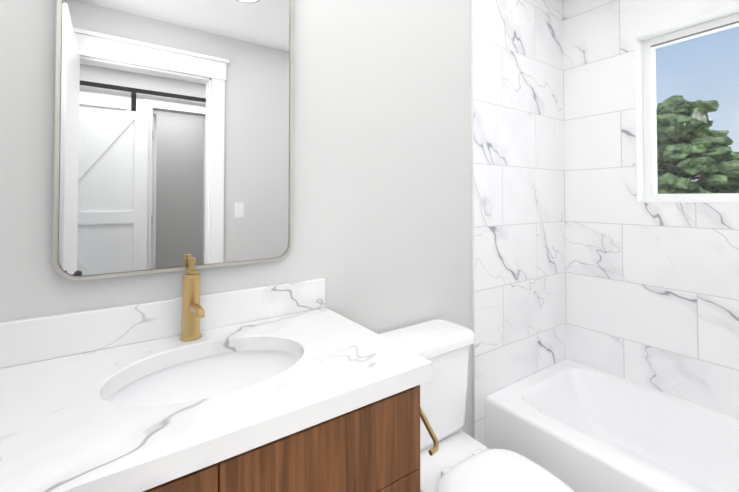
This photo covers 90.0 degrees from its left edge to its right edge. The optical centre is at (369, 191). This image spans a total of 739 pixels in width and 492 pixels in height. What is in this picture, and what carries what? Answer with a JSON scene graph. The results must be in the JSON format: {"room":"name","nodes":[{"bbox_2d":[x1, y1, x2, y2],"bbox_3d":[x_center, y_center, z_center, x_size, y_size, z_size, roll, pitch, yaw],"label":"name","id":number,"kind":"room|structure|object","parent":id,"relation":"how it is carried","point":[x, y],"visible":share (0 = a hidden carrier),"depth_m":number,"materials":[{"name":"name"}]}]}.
{"room":"bathroom","nodes":[
{"label":"bathroom","id":0,"kind":"room"},
{"bbox_2d":[0,0,472,437],"bbox_3d":[0.096,0.069,1.583,2.918,2.540,0.150,1,-1,-35],"label":"wall","id":1,"kind":"structure","parent":0,"point":[381,210],"depth_m":1.38,"materials":[{"name":"white paint"}]},
{"bbox_2d":[53,0,292,279],"bbox_3d":[-0.508,-0.241,1.060,0.600,0.920,0.027,1,-1,-35],"label":"mirror","id":2,"kind":"object","parent":1,"relation":"attached to","point":[173,149],"visible":0.96,"depth_m":1.02,"materials":[{"name":"white mirror"}]},
{"bbox_2d":[471,0,565,445],"bbox_3d":[0.834,0.077,1.997,0.834,2.540,0.012,1,-1,-35],"label":"wall tile","id":3,"kind":"structure","parent":1,"relation":"attached to","point":[518,220],"depth_m":1.95,"materials":[{"name":"tile"}]},
{"bbox_2d":[563,0,738,418],"bbox_3d":[1.805,0.068,1.523,0.220,2.540,1.900,1,-1,-35],"label":"wall","id":4,"kind":"structure","parent":0,"point":[652,294],"depth_m":1.95,"materials":[{"name":"tile"}]},
{"bbox_2d":[634,4,738,202],"bbox_3d":[1.619,-0.383,1.735,0.152,0.870,0.585,1,-1,-35],"label":"window","id":5,"kind":"structure","parent":4,"relation":"in","point":[646,45],"depth_m":1.93,"materials":[{"name":"white plastic"}]},
{"bbox_3d":[1.223,1.326,-0.428,5.200,0.050,4.800,1,-1,-35],"label":"floor","id":6,"kind":"structure","parent":0,"visible":0},
{"bbox_2d":[0,278,438,491],"bbox_3d":[-0.354,0.809,0.817,0.963,1.030,0.570,1,-1,-35],"label":"bathroom vanity","id":7,"kind":"object","parent":6,"relation":"on","point":[297,386],"visible":0.98,"depth_m":0.77,"materials":[{"name":"white stone"}]},
{"bbox_2d":[180,257,204,340],"bbox_3d":[-0.456,0.287,0.965,0.055,0.218,0.171,1,-1,-35],"label":"faucet","id":8,"kind":"object","parent":7,"relation":"on","point":[193,312],"visible":0.98,"depth_m":0.99,"materials":[{"name":"gold metal"}]},
{"bbox_2d":[379,319,574,491],"bbox_3d":[0.344,0.932,1.173,0.436,0.798,0.779,1,-1,-35],"label":"toilet","id":9,"kind":"object","parent":6,"relation":"on","point":[459,460],"visible":0.62,"depth_m":1.31,"materials":[{"name":"white ceramic"}]},
{"bbox_2d":[485,358,738,491],"bbox_3d":[1.302,1.157,1.367,0.756,0.355,1.520,1,-1,-35],"label":"bathtub","id":10,"kind":"object","parent":6,"relation":"on","point":[575,426],"visible":1,"depth_m":1.69,"materials":[{"name":"white ceramic"}]},
{"label":"outside","id":11,"kind":"structure","parent":0,"visible":0},
{"bbox_3d":[57.913,4.946,41.621,137.632,0.100,180.000,1,-1,-35],"label":"ground","id":12,"kind":"structure","parent":11,"visible":0},
{"bbox_2d":[656,95,738,193],"bbox_3d":[7.548,0.994,8.866,4.221,6.577,4.040,1,-1,-35],"label":"tree","id":13,"kind":"object","parent":12,"relation":"on","point":[706,147],"depth_m":8.19,"materials":[{"name":"green plant"}]}
]}

